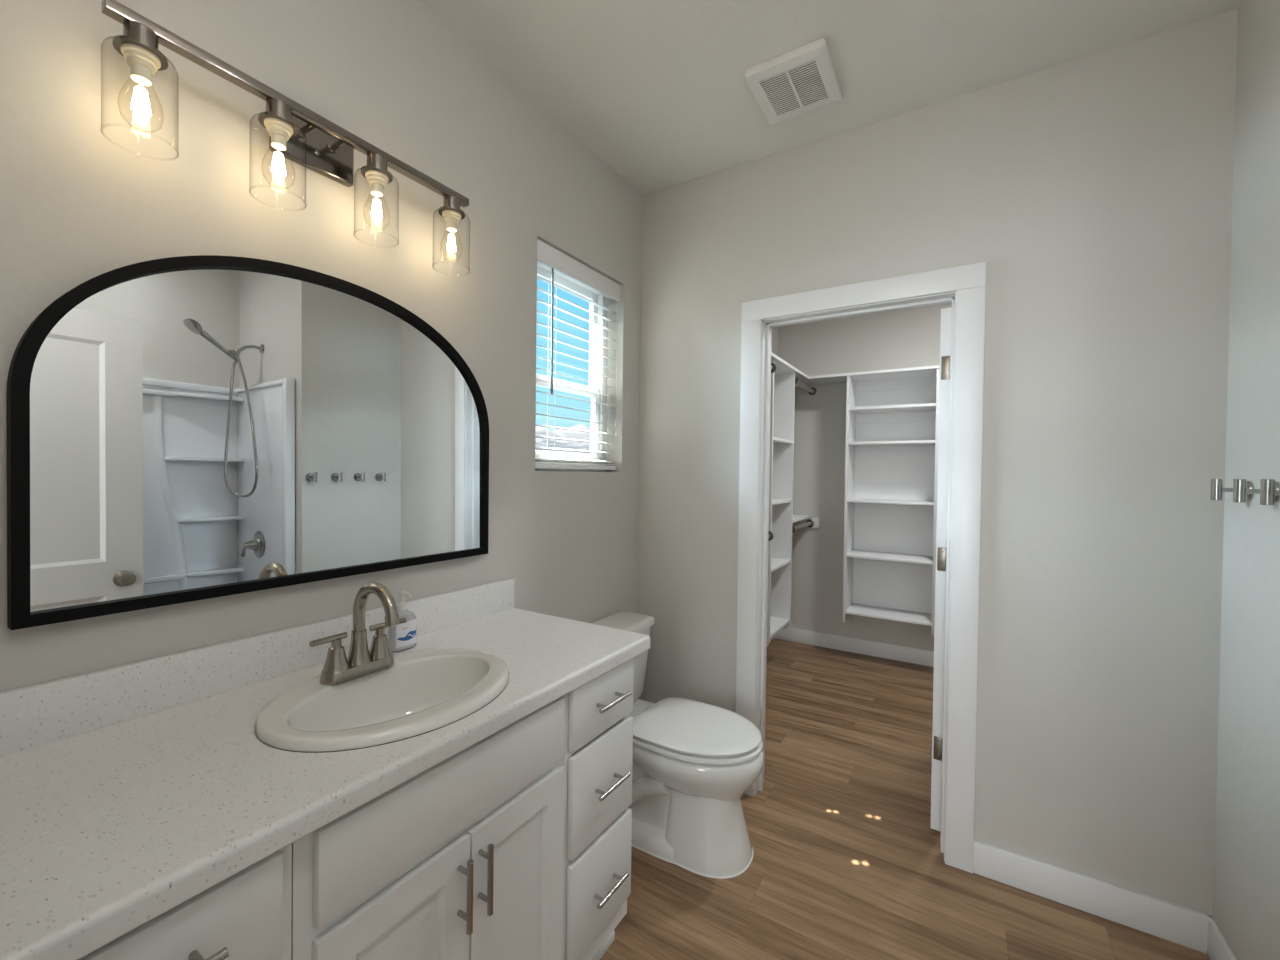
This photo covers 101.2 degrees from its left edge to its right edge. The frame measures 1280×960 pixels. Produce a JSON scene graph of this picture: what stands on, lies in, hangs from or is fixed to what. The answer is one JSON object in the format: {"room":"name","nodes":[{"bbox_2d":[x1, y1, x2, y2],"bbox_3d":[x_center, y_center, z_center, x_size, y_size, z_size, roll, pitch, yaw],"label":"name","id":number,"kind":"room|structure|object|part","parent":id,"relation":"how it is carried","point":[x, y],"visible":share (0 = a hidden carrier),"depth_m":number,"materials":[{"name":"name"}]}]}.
{"room":"bathroom","nodes":[
{"label":"bathroom","id":0,"kind":"room"},
{"bbox_2d":[0,0,778,691],"bbox_3d":[-0.792,-0.012,1.442,0.150,2.737,7.450,1,1,32],"label":"wall","id":1,"kind":"structure","parent":0,"point":[91,186],"depth_m":1.32,"materials":[{"name":"beige paint"}]},
{"bbox_2d":[7,255,488,629],"bbox_3d":[-0.771,-0.128,1.295,0.028,0.743,1.014,1,1,32],"label":"arched mirror","id":2,"kind":"object","parent":1,"relation":"attached to","point":[181,429],"visible":1,"depth_m":1.12,"materials":[{"name":"black metal"}]},
{"bbox_2d":[0,578,514,756],"bbox_3d":[-0.793,0.401,1.289,0.018,0.104,1.316,1,1,32],"label":"backsplash","id":3,"kind":"structure","parent":1,"relation":"attached to","point":[31,716],"depth_m":1.07,"materials":[{"name":"white stone"}]},
{"bbox_2d":[102,0,468,251],"bbox_3d":[-0.732,-0.732,1.228,0.150,0.265,0.767,1,1,32],"label":"vanity light","id":4,"kind":"object","parent":1,"relation":"attached to","point":[298,134],"visible":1,"depth_m":1.13,"materials":[{"name":"silver metal"}]},
{"bbox_2d":[121,43,160,85],"bbox_3d":[-0.886,-0.732,0.933,0.052,0.044,0.052,1,1,32],"label":"socket","id":5,"kind":"object","parent":4,"relation":"attached to","point":[144,59],"depth_m":0.92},
{"bbox_2d":[264,118,292,150],"bbox_3d":[-0.770,-0.733,1.120,0.052,0.044,0.052,1,1,32],"label":"socket","id":6,"kind":"object","parent":4,"relation":"attached to","point":[280,130],"depth_m":1.11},
{"bbox_3d":[-0.764,-0.810,1.209,0.065,0.022,0.022,1,1,32],"label":"support arm","id":7,"kind":"part","parent":4,"relation":"part of","materials":[{"name":"silver metal"}]},
{"bbox_3d":[-0.727,-0.810,1.268,0.065,0.022,0.022,1,1,32],"label":"support arm","id":8,"kind":"part","parent":4,"relation":"part of","materials":[{"name":"silver metal"}]},
{"bbox_2d":[365,170,388,196],"bbox_3d":[-0.654,-0.734,1.307,0.052,0.044,0.052,1,1,32],"label":"socket","id":9,"kind":"object","parent":4,"relation":"attached to","point":[377,179],"depth_m":1.29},
{"bbox_2d":[442,210,460,231],"bbox_3d":[-0.537,-0.735,1.498,0.052,0.044,0.052,1,1,32],"label":"socket","id":10,"kind":"object","parent":4,"relation":"attached to","point":[452,217],"depth_m":1.49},
{"bbox_2d":[535,263,607,471],"bbox_3d":[-0.332,-0.472,2.252,0.060,0.870,0.578,1,1,32],"label":"window","id":11,"kind":"structure","parent":1,"relation":"in","point":[542,271],"depth_m":2.43,"materials":[{"name":"white plastic"}]},
{"bbox_3d":[-0.338,-0.625,2.255,0.022,0.482,0.494,1,1,32],"label":"sash","id":12,"kind":"part","parent":11,"relation":"part of","materials":[{"name":"white plastic"}]},
{"bbox_3d":[-0.322,-0.251,2.248,0.022,0.344,0.494,1,1,32],"label":"sash","id":13,"kind":"part","parent":11,"relation":"part of","materials":[{"name":"white plastic"}]},
{"bbox_2d":[535,239,620,469],"bbox_3d":[-0.269,-0.473,2.213,0.074,0.857,0.570,1,1,32],"label":"window blind","id":14,"kind":"object","parent":11,"relation":"attached to","point":[549,257],"visible":0.9,"depth_m":2.18,"materials":[{"name":"white plastic"}]},
{"bbox_3d":[-0.277,-0.452,2.217,0.042,0.790,0.287,1,1,32],"label":"ladder cord","id":15,"kind":"part","parent":14,"relation":"part of","materials":[{"name":"white fabric"}]},
{"bbox_3d":[-0.281,-0.055,2.223,0.052,0.020,0.562,1,1,32],"label":"rail","id":16,"kind":"part","parent":14,"relation":"part of","materials":[{"name":"white plastic"}]},
{"bbox_3d":[-0.106,-0.525,2.419,0.016,0.645,0.021,1,1,32],"label":"pull cord","id":17,"kind":"part","parent":14,"relation":"part of","materials":[{"name":"white fabric"}]},
{"bbox_2d":[767,360,794,646],"bbox_3d":[0.845,0.164,3.664,0.302,1.868,0.499,1,1,32],"label":"shelf unit","id":18,"kind":"object","parent":1,"relation":"attached to","point":[782,385],"visible":0.43,"depth_m":3.80,"materials":[{"name":"white wood"}]},
{"bbox_2d":[768,531,772,540],"bbox_3d":[0.563,0.362,2.953,0.064,0.064,1.010,1,1,32],"label":"closet rod","id":19,"kind":"object","parent":18,"relation":"attached to","point":[770,534],"visible":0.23,"depth_m":3.36,"materials":[{"name":"silver metal"}]},
{"bbox_3d":[0.719,0.165,3.460,0.302,1.868,0.019,1,1,32],"label":"panel","id":20,"kind":"part","parent":18,"relation":"part of","materials":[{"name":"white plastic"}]},
{"bbox_2d":[771,363,775,372],"bbox_3d":[0.576,-0.714,2.938,0.064,0.064,1.010,1,1,32],"label":"closet rod","id":21,"kind":"object","parent":18,"relation":"attached to","point":[773,366],"visible":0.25,"depth_m":3.35,"materials":[{"name":"silver metal"}]},
{"bbox_3d":[0.834,1.013,3.676,0.300,0.019,0.461,1,1,32],"label":"shelf","id":22,"kind":"part","parent":18,"relation":"part of","materials":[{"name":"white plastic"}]},
{"bbox_3d":[0.839,0.583,3.670,0.300,0.019,0.461,1,1,32],"label":"shelf","id":23,"kind":"part","parent":18,"relation":"part of","materials":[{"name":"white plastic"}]},
{"bbox_3d":[0.845,0.148,3.664,0.300,0.019,0.461,1,1,32],"label":"shelf","id":24,"kind":"part","parent":18,"relation":"part of","materials":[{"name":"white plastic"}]},
{"bbox_3d":[0.850,-0.272,3.659,0.300,0.019,0.461,1,1,32],"label":"shelf","id":25,"kind":"part","parent":18,"relation":"part of","materials":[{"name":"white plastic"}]},
{"bbox_2d":[792,520,813,532],"bbox_3d":[1.238,0.356,4.045,0.064,0.064,0.559,1,1,32],"label":"closet rod","id":26,"kind":"object","parent":18,"relation":"attached to","point":[809,523],"visible":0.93,"depth_m":4.08,"materials":[{"name":"silver metal"}]},
{"bbox_3d":[1.238,0.356,4.045,0.031,0.031,0.554,1,1,32],"label":"rod","id":27,"kind":"part","parent":26,"relation":"part of","materials":[{"name":"silver metal"}]},
{"bbox_2d":[795,377,816,394],"bbox_3d":[1.256,-0.720,4.037,0.064,0.064,0.574,1,1,32],"label":"closet rod","id":28,"kind":"object","parent":18,"relation":"attached to","point":[812,391],"visible":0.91,"depth_m":4.08,"materials":[{"name":"silver metal"}]},
{"bbox_3d":[1.255,-0.720,4.037,0.031,0.031,0.570,1,1,32],"label":"rod","id":29,"kind":"part","parent":28,"relation":"part of","materials":[{"name":"silver metal"}]},
{"bbox_2d":[771,352,939,386],"bbox_3d":[1.421,-0.764,3.047,1.894,0.019,2.079,1,1,32],"label":"shelf","id":30,"kind":"object","parent":18,"relation":"on","point":[782,367],"visible":0.35,"depth_m":3.80,"materials":[{"name":"white wood"}]},
{"bbox_2d":[793,514,819,528],"bbox_3d":[1.152,0.339,4.107,0.362,0.103,0.573,1,1,32],"label":"shelf","id":31,"kind":"object","parent":1,"relation":"attached to","point":[797,519],"visible":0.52,"depth_m":4.25,"materials":[{"name":"white wood"}]},
{"bbox_3d":[1.126,0.296,4.122,0.302,0.018,0.572,1,1,32],"label":"shelf","id":32,"kind":"part","parent":31,"relation":"part of","materials":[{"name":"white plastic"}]},
{"bbox_2d":[420,0,1242,194],"bbox_3d":[0.544,-1.392,0.609,3.250,0.080,7.450,1,1,32],"label":"ceiling","id":33,"kind":"structure","parent":0,"point":[658,90],"depth_m":1.68,"materials":[{"name":"paint"}]},
{"bbox_2d":[744,38,842,124],"bbox_3d":[0.531,-1.353,1.805,0.266,0.031,0.286,1,1,32],"label":"exhaust fan","id":34,"kind":"object","parent":33,"relation":"attached to","point":[801,80],"visible":1,"depth_m":1.78,"materials":[{"name":"white plastic"}]},
{"bbox_2d":[760,60,827,115],"bbox_3d":[0.531,-1.340,1.805,0.180,0.005,0.200,1,1,32],"label":"grille","id":35,"kind":"object","parent":34,"relation":"attached to","point":[801,86],"depth_m":1.80,"materials":[{"name":"white plastic"}]},
{"bbox_2d":[778,303,951,650],"bbox_3d":[1.999,-0.011,4.008,1.900,2.737,0.150,1,1,32],"label":"wall","id":36,"kind":"structure","parent":0,"point":[906,338],"depth_m":4.21,"materials":[{"name":"beige paint"}]},
{"bbox_2d":[775,628,933,666],"bbox_3d":[1.939,1.302,3.956,1.900,0.111,0.014,1,1,32],"label":"baseboard","id":37,"kind":"structure","parent":36,"relation":"attached to","point":[877,649],"depth_m":4.09,"materials":[{"name":"white paint"}]},
{"bbox_2d":[843,368,939,635],"bbox_3d":[1.838,0.168,3.841,0.594,1.856,0.302,1,1,32],"label":"shelf unit","id":38,"kind":"object","parent":36,"relation":"attached to","point":[892,425],"visible":0.98,"depth_m":3.93,"materials":[{"name":"white wood"}]},
{"bbox_3d":[1.594,0.163,3.992,0.019,1.856,0.301,1,1,32],"label":"panel","id":39,"kind":"part","parent":38,"relation":"part of","materials":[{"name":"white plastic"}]},
{"bbox_3d":[1.826,0.980,3.849,0.556,0.019,0.291,1,1,32],"label":"shelf","id":40,"kind":"part","parent":38,"relation":"part of","materials":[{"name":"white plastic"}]},
{"bbox_3d":[1.832,0.561,3.844,0.556,0.019,0.291,1,1,32],"label":"shelf","id":41,"kind":"part","parent":38,"relation":"part of","materials":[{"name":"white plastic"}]},
{"bbox_3d":[1.837,0.158,3.838,0.556,0.019,0.291,1,1,32],"label":"shelf","id":42,"kind":"part","parent":38,"relation":"part of","materials":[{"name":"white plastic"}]},
{"bbox_3d":[1.842,-0.267,3.833,0.556,0.019,0.291,1,1,32],"label":"shelf","id":43,"kind":"part","parent":38,"relation":"part of","materials":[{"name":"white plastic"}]},
{"bbox_3d":[1.845,-0.517,3.829,0.556,0.019,0.291,1,1,32],"label":"shelf","id":44,"kind":"part","parent":38,"relation":"part of","materials":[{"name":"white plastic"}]},
{"bbox_3d":[2.083,0.173,3.690,0.019,1.856,0.301,1,1,32],"label":"panel","id":45,"kind":"part","parent":38,"relation":"part of","materials":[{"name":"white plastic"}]},
{"bbox_2d":[600,639,1209,959],"bbox_3d":[0.508,1.414,0.646,3.250,0.060,7.450,1,1,32],"label":"floor","id":46,"kind":"structure","parent":0,"point":[848,863],"depth_m":1.81,"materials":[{"name":"brown wood"}]},
{"bbox_2d":[79,844,291,959],"bbox_3d":[-0.807,0.934,0.739,0.590,0.864,0.358,1,1,32],"label":"vanity cabinet","id":47,"kind":"object","parent":46,"relation":"on","point":[246,915],"visible":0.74,"depth_m":0.68,"materials":[{"name":"white paint"}]},
{"bbox_3d":[-0.559,0.586,0.603,0.037,0.012,0.132,1,1,32],"label":"handle","id":48,"kind":"part","parent":47,"relation":"part of","materials":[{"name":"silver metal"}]},
{"bbox_2d":[291,696,564,959],"bbox_3d":[-0.553,0.932,1.149,0.590,0.864,0.605,1,1,32],"label":"vanity cabinet","id":49,"kind":"object","parent":46,"relation":"on","point":[462,859],"visible":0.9,"depth_m":0.98,"materials":[{"name":"white paint"}]},
{"bbox_2d":[0,578,650,959],"bbox_3d":[-0.558,0.426,1.143,0.572,0.144,1.316,1,1,32],"label":"countertop","id":50,"kind":"structure","parent":49,"relation":"on","point":[129,792],"depth_m":0.86,"materials":[{"name":"white stone"}]},
{"bbox_2d":[309,582,406,684],"bbox_3d":[-0.625,0.332,1.175,0.175,0.213,0.176,0,1,-19],"label":"faucet","id":51,"kind":"object","parent":50,"relation":"on","point":[361,661],"visible":1,"depth_m":1.17,"materials":[{"name":"silver metal"}]},
{"bbox_3d":[-0.671,0.344,1.134,0.013,0.017,0.082,1,1,21],"label":"lever","id":52,"kind":"part","parent":51,"relation":"part of","materials":[{"name":"silver metal"}]},
{"bbox_3d":[-0.666,0.381,1.152,0.052,0.066,0.052,1,1,32],"label":"handle","id":53,"kind":"part","parent":51,"relation":"part of","materials":[{"name":"silver metal"}]},
{"bbox_3d":[-0.640,0.425,1.195,0.061,0.024,0.164,1,1,32],"label":"plate","id":54,"kind":"part","parent":51,"relation":"part of","materials":[{"name":"silver metal"}]},
{"bbox_3d":[-0.590,0.320,1.164,0.167,0.189,0.053,1,1,32],"label":"spout","id":55,"kind":"part","parent":51,"relation":"part of","materials":[{"name":"silver metal"}]},
{"bbox_3d":[-0.613,0.381,1.238,0.052,0.066,0.052,1,1,32],"label":"handle","id":56,"kind":"part","parent":51,"relation":"part of","materials":[{"name":"silver metal"}]},
{"bbox_3d":[-0.599,0.344,1.250,0.013,0.017,0.082,1,1,42],"label":"lever","id":57,"kind":"part","parent":51,"relation":"part of","materials":[{"name":"silver metal"}]},
{"bbox_2d":[254,648,508,752],"bbox_3d":[-0.523,0.524,1.132,0.425,0.170,0.507,1,1,32],"label":"oval sink","id":58,"kind":"object","parent":50,"relation":"in","point":[427,690],"visible":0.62,"depth_m":1.13,"materials":[{"name":"white ceramic"}]},
{"bbox_2d":[390,590,416,650],"bbox_3d":[-0.627,0.374,1.401,0.056,0.156,0.074,1,1,32],"label":"soap dispenser","id":59,"kind":"object","parent":50,"relation":"on","point":[402,636],"visible":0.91,"depth_m":1.39,"materials":[{"name":"white plastic"}]},
{"bbox_3d":[-0.412,0.962,0.903,0.018,0.553,0.280,1,1,32],"label":"cabinet door","id":60,"kind":"part","parent":49,"relation":"part of","materials":[{"name":"white paint"}]},
{"bbox_3d":[-0.327,0.775,0.984,0.037,0.133,0.012,1,1,32],"label":"handle","id":61,"kind":"part","parent":49,"relation":"part of","materials":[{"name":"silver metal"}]},
{"bbox_3d":[-0.301,0.775,1.026,0.037,0.133,0.012,1,1,32],"label":"handle","id":62,"kind":"part","parent":49,"relation":"part of","materials":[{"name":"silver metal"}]},
{"bbox_3d":[-0.263,0.961,1.143,0.018,0.553,0.276,1,1,32],"label":"cabinet door","id":63,"kind":"part","parent":49,"relation":"part of","materials":[{"name":"white paint"}]},
{"bbox_2d":[562,658,633,959],"bbox_3d":[-0.316,0.930,1.533,0.590,0.864,0.294,1,1,32],"label":"vanity cabinet","id":64,"kind":"object","parent":46,"relation":"on","point":[598,725],"visible":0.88,"depth_m":1.37,"materials":[{"name":"white paint"}]},
{"bbox_3d":[-0.103,1.074,1.406,0.018,0.248,0.275,1,1,32],"label":"drawer","id":65,"kind":"part","parent":64,"relation":"part of","materials":[{"name":"white paint"}]},
{"bbox_3d":[-0.100,0.808,1.403,0.018,0.253,0.275,1,1,32],"label":"drawer","id":66,"kind":"part","parent":64,"relation":"part of","materials":[{"name":"white paint"}]},
{"bbox_3d":[-0.097,0.587,1.400,0.018,0.156,0.275,1,1,32],"label":"drawer","id":67,"kind":"part","parent":64,"relation":"part of","materials":[{"name":"white paint"}]},
{"bbox_3d":[-0.156,1.350,1.436,0.012,0.030,0.294,1,1,32],"label":"shoe moulding","id":68,"kind":"part","parent":64,"relation":"part of","materials":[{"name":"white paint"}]},
{"bbox_3d":[-0.080,1.083,1.395,0.037,0.012,0.132,1,1,32],"label":"handle","id":69,"kind":"part","parent":64,"relation":"part of","materials":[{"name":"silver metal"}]},
{"bbox_3d":[-0.076,0.807,1.391,0.037,0.012,0.132,1,1,32],"label":"handle","id":70,"kind":"part","parent":64,"relation":"part of","materials":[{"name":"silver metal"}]},
{"bbox_3d":[-0.073,0.583,1.388,0.037,0.012,0.132,1,1,32],"label":"handle","id":71,"kind":"part","parent":64,"relation":"part of","materials":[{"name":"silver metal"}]},
{"bbox_2d":[590,611,763,878],"bbox_3d":[0.108,0.983,2.044,0.756,0.754,0.472,1,1,32],"label":"toilet","id":72,"kind":"object","parent":46,"relation":"on","point":[693,762],"visible":0.75,"depth_m":1.87,"materials":[{"name":"white ceramic"}]},
{"bbox_3d":[-0.122,0.620,2.183,0.206,0.038,0.472,1,1,32],"label":"tank lid","id":73,"kind":"part","parent":72,"relation":"part of","materials":[{"name":"white ceramic"}]},
{"bbox_3d":[-0.124,0.801,2.186,0.183,0.324,0.446,1,1,32],"label":"tank","id":74,"kind":"part","parent":72,"relation":"part of","materials":[{"name":"white ceramic"}]},
{"bbox_3d":[0.220,0.929,1.974,0.467,0.025,0.390,1,1,32],"label":"lid","id":75,"kind":"part","parent":72,"relation":"part of","materials":[{"name":"white plastic"}]},
{"bbox_3d":[0.220,0.955,1.974,0.478,0.026,0.394,1,1,32],"label":"seat","id":76,"kind":"part","parent":72,"relation":"part of","materials":[{"name":"white plastic"}]},
{"bbox_2d":[637,9,1237,915],"bbox_3d":[1.343,0.011,1.807,3.100,2.737,0.115,1,1,32],"label":"wall","id":77,"kind":"structure","parent":0,"point":[1094,192],"depth_m":1.73,"materials":[{"name":"beige paint"}]},
{"bbox_2d":[736,262,985,872],"bbox_3d":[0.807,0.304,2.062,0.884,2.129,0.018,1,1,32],"label":"trim","id":78,"kind":"structure","parent":77,"relation":"attached to","point":[969,281],"depth_m":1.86,"materials":[{"name":"white paint"}]},
{"bbox_2d":[930,307,951,831],"bbox_3d":[1.349,0.349,2.327,0.103,2.022,0.704,1,1,38],"label":"door","id":79,"kind":"structure","parent":77,"relation":"in","point":[945,333],"depth_m":2.03,"materials":[{"name":"white paint"}]},
{"bbox_2d":[973,840,1212,953],"bbox_3d":[0.824,1.314,2.059,1.998,0.111,0.014,1,1,32],"label":"baseboard","id":80,"kind":"structure","parent":77,"relation":"attached to","point":[1175,923],"depth_m":1.67,"materials":[{"name":"white paint"}]},
{"bbox_2d":[1213,0,1279,959],"bbox_3d":[1.997,0.030,0.965,1.102,2.737,0.630,1,1,32],"label":"wall","id":81,"kind":"structure","parent":0,"point":[1246,894],"depth_m":1.38,"materials":[{"name":"beige paint"}]},
{"bbox_2d":[1207,915,1236,959],"bbox_3d":[1.506,1.333,1.276,0.014,0.111,0.630,1,1,32],"label":"baseboard","id":82,"kind":"structure","parent":81,"relation":"attached to","point":[1218,948],"depth_m":1.49,"materials":[{"name":"white paint"}]},
{"bbox_2d":[1210,479,1253,500],"bbox_3d":[1.579,0.026,1.405,0.072,0.058,0.052,1,1,32],"label":"robe hook","id":83,"kind":"object","parent":81,"relation":"attached to","point":[1217,488],"visible":0.64,"depth_m":1.41,"materials":[{"name":"silver metal"}]},
{"bbox_3d":[1.582,0.027,1.404,0.050,0.013,0.012,1,1,32],"label":"post","id":84,"kind":"part","parent":83,"relation":"part of","materials":[{"name":"silver metal"}]},
{"bbox_2d":[1233,479,1279,502],"bbox_3d":[1.505,0.027,1.286,0.072,0.058,0.052,1,1,32],"label":"robe hook","id":85,"kind":"object","parent":81,"relation":"attached to","point":[1239,485],"visible":0.59,"depth_m":1.29,"materials":[{"name":"silver metal"}]},
{"bbox_3d":[1.508,0.028,1.284,0.050,0.013,0.012,1,1,32],"label":"post","id":86,"kind":"part","parent":85,"relation":"part of","materials":[{"name":"silver metal"}]},
{"bbox_2d":[1260,479,1279,504],"bbox_3d":[1.431,0.028,1.167,0.072,0.058,0.052,1,1,32],"label":"robe hook","id":87,"kind":"object","parent":81,"relation":"attached to","point":[1268,492],"visible":1,"depth_m":1.17,"materials":[{"name":"silver metal"}]},
{"label":"outside","id":88,"kind":"structure","parent":0,"visible":0},
{"bbox_2d":[535,424,590,453],"bbox_3d":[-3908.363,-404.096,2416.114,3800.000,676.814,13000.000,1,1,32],"label":"mountain range","id":89,"kind":"object","parent":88,"point":[539,431],"visible":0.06,"depth_m":5861.19,"materials":[{"name":"white snow"}]}
]}

